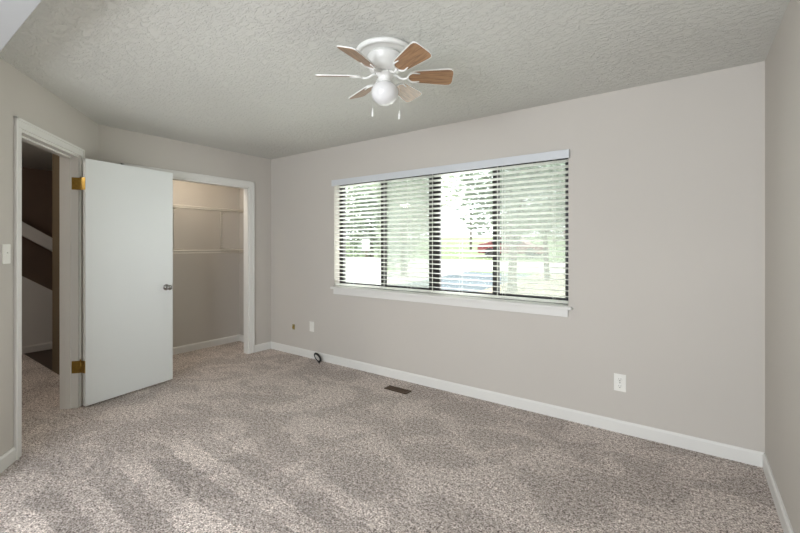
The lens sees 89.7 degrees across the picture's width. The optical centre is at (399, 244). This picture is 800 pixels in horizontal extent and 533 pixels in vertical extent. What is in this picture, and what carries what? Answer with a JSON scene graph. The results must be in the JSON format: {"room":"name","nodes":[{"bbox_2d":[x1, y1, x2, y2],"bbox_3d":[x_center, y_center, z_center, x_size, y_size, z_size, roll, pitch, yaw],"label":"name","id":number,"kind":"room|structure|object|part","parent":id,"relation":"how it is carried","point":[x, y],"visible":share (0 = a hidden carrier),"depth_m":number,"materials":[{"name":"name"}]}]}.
{"room":"empty bedroom","nodes":[
{"label":"empty bedroom","id":0,"kind":"room"},
{"bbox_2d":[0,0,41,50],"bbox_3d":[-1.566,-1.032,0.178,3.481,0.145,2.457,0,0,36],"label":"ceiling","id":1,"kind":"structure","parent":0,"point":[13,13],"depth_m":1.68,"materials":[{"name":"white paint"}]},
{"bbox_2d":[22,167,51,289],"bbox_3d":[-3.773,0.115,4.201,4.565,2.440,4.400,0,0,36],"label":"wall","id":2,"kind":"structure","parent":0,"point":[36,183],"depth_m":5.85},
{"bbox_2d":[173,334,243,354],"bbox_3d":[-2.538,1.291,4.666,0.625,0.088,1.880,0,0,36],"label":"baseboard","id":3,"kind":"structure","parent":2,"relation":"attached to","point":[215,342],"depth_m":5.23,"materials":[{"name":"white paint"}]},
{"bbox_2d":[173,204,243,212],"bbox_3d":[-2.656,-0.448,4.769,0.305,0.038,1.832,0,0,36],"label":"wire shelf","id":4,"kind":"object","parent":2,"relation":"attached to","point":[174,205],"visible":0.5,"depth_m":4.98,"materials":[{"name":"white metal"}]},
{"bbox_2d":[173,249,243,253],"bbox_3d":[-2.656,0.080,4.769,0.305,0.038,1.832,0,0,36],"label":"wire shelf","id":5,"kind":"object","parent":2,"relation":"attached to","point":[227,249],"visible":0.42,"depth_m":4.96,"materials":[{"name":"white metal"}]},
{"bbox_2d":[330,286,571,316],"bbox_3d":[0.287,0.508,3.819,2.558,0.084,0.120,0,0,36],"label":"window sill","id":6,"kind":"structure","parent":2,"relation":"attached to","point":[561,310],"depth_m":3.58,"materials":[{"name":"white paint"}]},
{"bbox_2d":[22,276,51,345],"bbox_3d":[-4.703,0.468,4.933,0.100,1.735,2.100,0,0,36],"label":"wall","id":7,"kind":"structure","parent":0,"point":[36,298],"depth_m":5.04,"materials":[{"name":"grey paint"}]},
{"bbox_2d":[22,222,51,250],"bbox_3d":[-4.670,-0.200,4.971,0.050,1.550,2.000,0,0,36],"label":"trim","id":8,"kind":"structure","parent":7,"relation":"attached to","point":[28,232],"depth_m":5.06,"materials":[{"name":"grey paint"}]},
{"bbox_2d":[22,342,51,353],"bbox_3d":[-4.657,1.291,4.900,0.013,0.088,2.100,0,0,36],"label":"baseboard","id":9,"kind":"structure","parent":7,"relation":"attached to","point":[44,346],"depth_m":5.03,"materials":[{"name":"grey paint"}]},
{"bbox_2d":[0,58,98,456],"bbox_3d":[-2.585,0.115,2.909,0.120,2.440,1.620,0,0,-17],"label":"wall","id":10,"kind":"structure","parent":0,"point":[21,96],"depth_m":2.46,"materials":[{"name":"beige paint"}]},
{"bbox_2d":[2,244,10,263],"bbox_3d":[-2.361,0.054,2.418,0.016,0.118,0.072,0,0,-17],"label":"light switch","id":11,"kind":"object","parent":10,"relation":"attached to","point":[6,248],"visible":1,"depth_m":2.41,"materials":[{"name":"white plastic"}]},
{"bbox_2d":[0,447,15,472],"bbox_3d":[-2.518,1.291,2.919,0.013,0.088,1.600,0,0,-17],"label":"baseboard","id":12,"kind":"structure","parent":10,"relation":"attached to","point":[9,457],"depth_m":2.42,"materials":[{"name":"white paint"}]},
{"bbox_2d":[14,116,84,459],"bbox_3d":[-2.582,0.269,2.912,0.154,2.132,0.927,0,0,-17],"label":"trim","id":13,"kind":"structure","parent":10,"relation":"attached to","point":[72,156],"depth_m":3.27,"materials":[{"name":"white paint"}]},
{"bbox_2d":[72,158,172,405],"bbox_3d":[-2.430,0.306,3.606,0.107,2.030,0.812,0,0,30],"label":"door","id":14,"kind":"structure","parent":10,"relation":"in","point":[128,210],"depth_m":3.57,"materials":[{"name":"white paint"}]},
{"bbox_3d":[-2.241,0.410,3.888,0.067,0.060,0.060,0,0,26],"label":"knob","id":15,"kind":"part","parent":14,"relation":"part of","materials":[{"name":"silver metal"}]},
{"bbox_2d":[52,153,59,374],"bbox_3d":[-2.696,0.115,4.743,1.037,2.440,1.940,0,0,36],"label":"wall","id":16,"kind":"structure","parent":0,"point":[55,158],"depth_m":4.18,"materials":[{"name":"beige paint"}]},
{"bbox_2d":[99,125,270,344],"bbox_3d":[-2.247,0.115,4.463,0.080,2.440,1.869,0,0,36],"label":"wall","id":17,"kind":"structure","parent":0,"point":[116,145],"depth_m":4.65,"materials":[{"name":"beige paint"}]},
{"bbox_2d":[121,163,254,353],"bbox_3d":[-2.262,0.278,4.429,0.104,2.115,1.438,0,0,36],"label":"trim","id":18,"kind":"structure","parent":17,"relation":"attached to","point":[248,186],"depth_m":4.94,"materials":[{"name":"white paint"}]},
{"bbox_2d":[255,342,270,351],"bbox_3d":[-2.209,1.291,4.436,0.013,0.088,1.869,0,0,36],"label":"baseboard","id":19,"kind":"structure","parent":17,"relation":"attached to","point":[264,346],"depth_m":5.09,"materials":[{"name":"white paint"}]},
{"bbox_2d":[173,180,238,346],"bbox_3d":[-2.811,0.115,4.863,0.050,2.440,1.880,0,0,36],"label":"wall","id":20,"kind":"structure","parent":0,"point":[205,285],"depth_m":5.20,"materials":[{"name":"beige paint"}]},
{"bbox_2d":[220,210,232,248],"bbox_3d":[-2.286,-0.198,5.317,0.268,0.505,0.037,0,0,36],"label":"shelf bracket","id":21,"kind":"object","parent":20,"relation":"attached to","point":[232,210],"visible":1,"depth_m":5.38,"materials":[{"name":"white metal"}]},
{"bbox_2d":[0,341,783,532],"bbox_3d":[-2.594,1.375,2.672,8.266,0.080,5.500,0,0,36],"label":"floor","id":22,"kind":"structure","parent":0,"point":[269,440],"depth_m":2.43,"materials":[{"name":"beige carpet"}]},
{"bbox_2d":[314,353,321,363],"bbox_3d":[-0.940,1.287,4.592,0.042,0.094,0.151,0,0,-39],"label":"cable","id":23,"kind":"object","parent":22,"relation":"on","point":[317,354],"visible":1,"depth_m":4.58,"materials":[{"name":"black rubber"}]},
{"bbox_2d":[384,385,410,393],"bbox_3d":[-0.022,1.330,3.696,0.250,0.008,0.090,0,0,36],"label":"floor vent","id":24,"kind":"object","parent":22,"relation":"in","point":[392,388],"visible":1,"depth_m":3.69,"materials":[{"name":"brown metal"}]},
{"bbox_2d":[388,386,406,392],"bbox_3d":[-0.022,1.331,3.696,0.220,0.007,0.062,0,0,36],"label":"grille","id":25,"kind":"object","parent":24,"relation":"attached to","point":[392,388],"depth_m":3.69,"materials":[{"name":"metal"}]},
{"bbox_2d":[0,0,789,170],"bbox_3d":[-2.586,-1.155,2.666,8.286,0.100,5.540,0,0,36],"label":"ceiling","id":26,"kind":"structure","parent":0,"point":[238,76],"depth_m":2.34,"materials":[{"name":"white paint"}]},
{"bbox_2d":[315,37,453,119],"bbox_3d":[-0.086,-0.910,2.290,0.747,0.390,0.777,0,0,36],"label":"ceiling fan","id":27,"kind":"object","parent":26,"relation":"hanging from","point":[385,57],"visible":1,"depth_m":2.22,"materials":[{"name":"white metal"}]},
{"bbox_3d":[-0.347,-0.960,2.282,0.253,0.008,0.126,0,20,-2],"label":"blade","id":28,"kind":"part","parent":27,"relation":"part of","materials":[{"name":"white wood"}]},
{"bbox_3d":[-0.210,-0.960,2.060,0.126,0.008,0.253,22,11,27],"label":"blade","id":29,"kind":"part","parent":27,"relation":"part of","materials":[{"name":"brown wood"}]},
{"bbox_3d":[-0.223,-0.960,2.512,0.126,0.008,0.253,-23,12,-29],"label":"blade","id":30,"kind":"part","parent":27,"relation":"part of","materials":[{"name":"brown wood"}]},
{"bbox_3d":[-0.208,-0.961,2.285,0.152,0.038,0.081,0,20,-2],"label":"blade arm","id":31,"kind":"part","parent":27,"relation":"part of","materials":[{"name":"white metal"}]},
{"bbox_3d":[-0.143,-0.961,2.182,0.081,0.038,0.152,22,11,27],"label":"blade arm","id":32,"kind":"part","parent":27,"relation":"part of","materials":[{"name":"white metal"}]},
{"bbox_3d":[-0.086,-0.861,2.290,0.154,0.130,0.154,0,0,36],"label":"globe","id":33,"kind":"part","parent":27,"relation":"part of","materials":[{"name":"white glass"}]},
{"bbox_3d":[-0.021,-0.961,2.186,0.081,0.038,0.152,23,-12,-29],"label":"blade arm","id":34,"kind":"part","parent":27,"relation":"part of","materials":[{"name":"white metal"}]},
{"bbox_3d":[0.036,-0.961,2.294,0.152,0.038,0.081,0,-20,-2],"label":"blade arm","id":35,"kind":"part","parent":27,"relation":"part of","materials":[{"name":"white metal"}]},
{"bbox_3d":[0.038,-0.960,2.520,0.126,0.008,0.253,-22,-11,27],"label":"blade","id":36,"kind":"part","parent":27,"relation":"part of","materials":[{"name":"brown wood"}]},
{"bbox_3d":[0.051,-0.960,2.067,0.126,0.008,0.253,23,-12,-29],"label":"blade","id":37,"kind":"part","parent":27,"relation":"part of","materials":[{"name":"brown wood"}]},
{"bbox_3d":[0.176,-0.960,2.297,0.253,0.008,0.126,0,-20,-2],"label":"blade","id":38,"kind":"part","parent":27,"relation":"part of","materials":[{"name":"brown wood"}]},
{"bbox_2d":[239,61,764,452],"bbox_3d":[-0.007,0.115,4.105,5.786,2.440,0.170,0,0,36],"label":"wall","id":39,"kind":"structure","parent":0,"point":[666,179],"depth_m":2.90,"materials":[{"name":"beige paint"}]},
{"bbox_2d":[310,321,313,331],"bbox_3d":[-1.041,0.962,4.740,0.073,0.118,0.008,0,0,36],"label":"wall outlet","id":40,"kind":"object","parent":39,"relation":"attached to","point":[311,322],"visible":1,"depth_m":4.74,"materials":[{"name":"white plastic"}]},
{"bbox_2d":[340,174,432,292],"bbox_3d":[-0.166,-0.131,4.258,1.249,1.201,0.067,0,0,36],"label":"window","id":41,"kind":"structure","parent":39,"relation":"in","point":[430,183],"depth_m":4.24,"materials":[{"name":"brown metal"}]},
{"bbox_3d":[-0.405,-0.124,4.410,0.616,1.133,0.020,0,0,36],"label":"sash","id":42,"kind":"part","parent":41,"relation":"part of","materials":[{"name":"glass"}]},
{"bbox_2d":[335,175,433,292],"bbox_3d":[-0.203,-0.139,4.188,1.259,1.182,0.058,0,0,36],"label":"blind","id":43,"kind":"object","parent":41,"relation":"attached to","point":[430,176],"visible":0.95,"depth_m":4.13,"materials":[{"name":"white plastic"}]},
{"bbox_3d":[-0.203,0.443,4.188,1.259,0.018,0.052,0,0,36],"label":"rail","id":44,"kind":"part","parent":43,"relation":"part of","materials":[{"name":"white plastic"}]},
{"bbox_3d":[0.062,-0.124,4.104,0.600,1.133,0.020,0,0,36],"label":"sash","id":45,"kind":"part","parent":41,"relation":"part of","materials":[{"name":"glass"}]},
{"bbox_2d":[331,149,569,185],"bbox_3d":[0.262,-0.693,3.785,2.522,0.065,0.034,0,0,36],"label":"blind valance","id":46,"kind":"object","parent":39,"relation":"attached to","point":[560,154],"visible":1,"depth_m":3.56,"materials":[{"name":"paint"}]},
{"bbox_2d":[433,158,567,303],"bbox_3d":[0.848,-0.131,3.528,1.249,1.201,0.065,0,0,36],"label":"window","id":47,"kind":"structure","parent":39,"relation":"in","point":[566,163],"depth_m":3.51,"materials":[{"name":"brown metal"}]},
{"bbox_3d":[0.615,-0.124,3.675,0.600,1.133,0.020,0,0,36],"label":"sash","id":48,"kind":"part","parent":47,"relation":"part of","materials":[{"name":"clear glass"}]},
{"bbox_2d":[432,159,567,303],"bbox_3d":[0.809,-0.139,3.458,1.218,1.182,0.058,0,0,36],"label":"blind","id":49,"kind":"object","parent":47,"relation":"attached to","point":[502,168],"visible":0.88,"depth_m":3.39,"materials":[{"name":"white plastic"}]},
{"bbox_3d":[0.809,0.443,3.458,1.218,0.018,0.052,0,0,36],"label":"rail","id":50,"kind":"part","parent":49,"relation":"part of","materials":[{"name":"white plastic"}]},
{"bbox_3d":[0.879,-0.120,3.407,0.002,1.141,0.058,0,0,36],"label":"ladder cord","id":51,"kind":"part","parent":49,"relation":"part of","materials":[{"name":"white fabric"}]},
{"bbox_3d":[1.081,-0.124,3.369,0.616,1.133,0.020,0,0,36],"label":"sash","id":52,"kind":"part","parent":47,"relation":"part of","materials":[{"name":"clear glass"}]},
{"bbox_2d":[271,342,763,467],"bbox_3d":[0.258,1.291,3.800,4.759,0.088,0.013,0,0,36],"label":"baseboard","id":53,"kind":"structure","parent":39,"relation":"attached to","point":[735,453],"depth_m":3.08,"materials":[{"name":"white paint"}]},
{"bbox_2d":[614,373,625,391],"bbox_3d":[1.565,0.980,2.860,0.076,0.122,0.009,0,0,36],"label":"wall outlet","id":54,"kind":"object","parent":39,"relation":"attached to","point":[619,379],"visible":1,"depth_m":2.86,"materials":[{"name":"white plastic"}]},
{"bbox_2d":[765,0,799,532],"bbox_3d":[0.679,0.115,0.213,0.120,2.440,5.340,0,0,36],"label":"wall","id":55,"kind":"structure","parent":0,"point":[782,62],"depth_m":1.94,"materials":[{"name":"beige paint"}]},
{"bbox_2d":[763,453,793,532],"bbox_3d":[0.654,1.291,0.293,0.013,0.088,5.240,0,0,36],"label":"baseboard","id":56,"kind":"structure","parent":55,"relation":"attached to","point":[780,508],"depth_m":2.02,"materials":[{"name":"white paint"}]},
{"label":"outside","id":57,"kind":"structure","parent":0,"visible":0},
{"bbox_2d":[346,236,564,274],"bbox_3d":[23.932,-0.331,58.825,150.000,4.297,116.580,0,0,36],"label":"ground","id":58,"kind":"structure","parent":57,"point":[462,238],"depth_m":36.16,"materials":[{"name":"green plant"}]},
{"bbox_2d":[346,258,380,284],"bbox_3d":[-1.044,0.953,11.973,1.080,1.120,0.780,0,0,24],"label":"base cabinet","id":59,"kind":"object","parent":58,"relation":"on","point":[362,280],"visible":0.38,"depth_m":11.63,"materials":[{"name":"white paint"}]},
{"bbox_3d":[-1.044,0.423,11.973,1.080,0.060,0.780,0,0,24],"label":"lid","id":60,"kind":"part","parent":59,"relation":"part of","materials":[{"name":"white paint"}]},
{"bbox_2d":[362,239,368,256],"bbox_3d":[-1.077,0.650,12.774,0.260,1.680,0.100,0,0,24],"label":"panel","id":61,"kind":"object","parent":58,"relation":"on","point":[363,243],"visible":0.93,"depth_m":12.74,"materials":[{"name":"white wood"}]},
{"bbox_3d":[-1.089,0.000,12.746,0.260,0.380,0.040,0,0,24],"label":"panel","id":62,"kind":"part","parent":61,"relation":"part of","materials":[{"name":"white paint"}]},
{"bbox_2d":[346,182,410,259],"bbox_3d":[-1.787,-1.634,22.499,6.168,5.936,3.086,0,0,36],"label":"leafy tree","id":63,"kind":"object","parent":58,"relation":"on","point":[354,191],"visible":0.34,"depth_m":21.97,"materials":[{"name":"green plant"}]},
{"bbox_2d":[346,175,458,239],"bbox_3d":[-0.650,-3.590,41.170,14.968,8.730,6.495,0,0,36],"label":"leafy tree","id":64,"kind":"object","parent":58,"relation":"on","point":[451,176],"visible":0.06,"depth_m":38.71,"materials":[{"name":"green plant"}]},
{"bbox_2d":[466,212,471,249],"bbox_3d":[6.982,-1.412,39.597,1.600,4.300,0.247,0,0,36],"label":"utility pole","id":65,"kind":"object","parent":58,"relation":"on","point":[466,212],"visible":0.24,"depth_m":39.49,"materials":[{"name":"brown wood"}]},
{"bbox_2d":[477,237,548,257],"bbox_3d":[7.819,0.152,27.895,4.539,1.419,1.780,0,0,33],"label":"car","id":66,"kind":"object","parent":58,"relation":"on","point":[489,242],"visible":0.54,"depth_m":27.27,"materials":[{"name":"red paint"}]},
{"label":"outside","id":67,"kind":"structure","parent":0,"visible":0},
{"bbox_2d":[387,259,564,272],"bbox_3d":[-0.174,1.133,25.401,150.000,0.316,6.000,0,0,36],"label":"ground","id":68,"kind":"structure","parent":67,"point":[530,264],"depth_m":21.35,"materials":[{"name":"concrete"}]},
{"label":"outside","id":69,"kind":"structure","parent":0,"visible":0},
{"bbox_2d":[397,272,530,291],"bbox_3d":[2.393,1.387,14.857,3.100,0.327,6.300,0,0,36],"label":"ground","id":70,"kind":"structure","parent":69,"point":[425,283],"depth_m":14.71,"materials":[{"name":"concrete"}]},
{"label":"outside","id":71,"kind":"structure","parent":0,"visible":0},
{"bbox_2d":[387,268,468,284],"bbox_3d":[0.149,1.365,17.216,3.300,0.348,6.900,0,0,36],"label":"ground","id":72,"kind":"structure","parent":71,"point":[399,277],"depth_m":17.25,"materials":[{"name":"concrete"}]},
{"bbox_2d":[369,178,441,275],"bbox_3d":[0.217,-1.211,17.086,3.470,5.316,2.621,0,0,36],"label":"leafy tree","id":73,"kind":"object","parent":72,"relation":"on","point":[416,180],"visible":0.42,"depth_m":16.73,"materials":[{"name":"green plant"}]},
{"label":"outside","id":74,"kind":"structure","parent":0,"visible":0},
{"bbox_2d":[478,273,564,297],"bbox_3d":[6.048,1.384,11.975,6.200,0.406,8.500,0,0,36],"label":"ground","id":75,"kind":"structure","parent":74,"point":[556,276],"depth_m":12.95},
{"bbox_2d":[449,163,564,291],"bbox_3d":[3.289,-0.885,12.208,4.122,4.823,2.147,0,0,36],"label":"leafy tree","id":76,"kind":"object","parent":75,"relation":"on","point":[513,274],"visible":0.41,"depth_m":11.93,"materials":[{"name":"green plant"}]},
{"bbox_2d":[526,163,564,279],"bbox_3d":[5.812,-1.044,14.363,3.554,4.904,2.227,0,0,36],"label":"leafy tree","id":77,"kind":"object","parent":75,"relation":"on","point":[546,270],"visible":0.08,"depth_m":14.51,"materials":[{"name":"green plant"}]}
]}

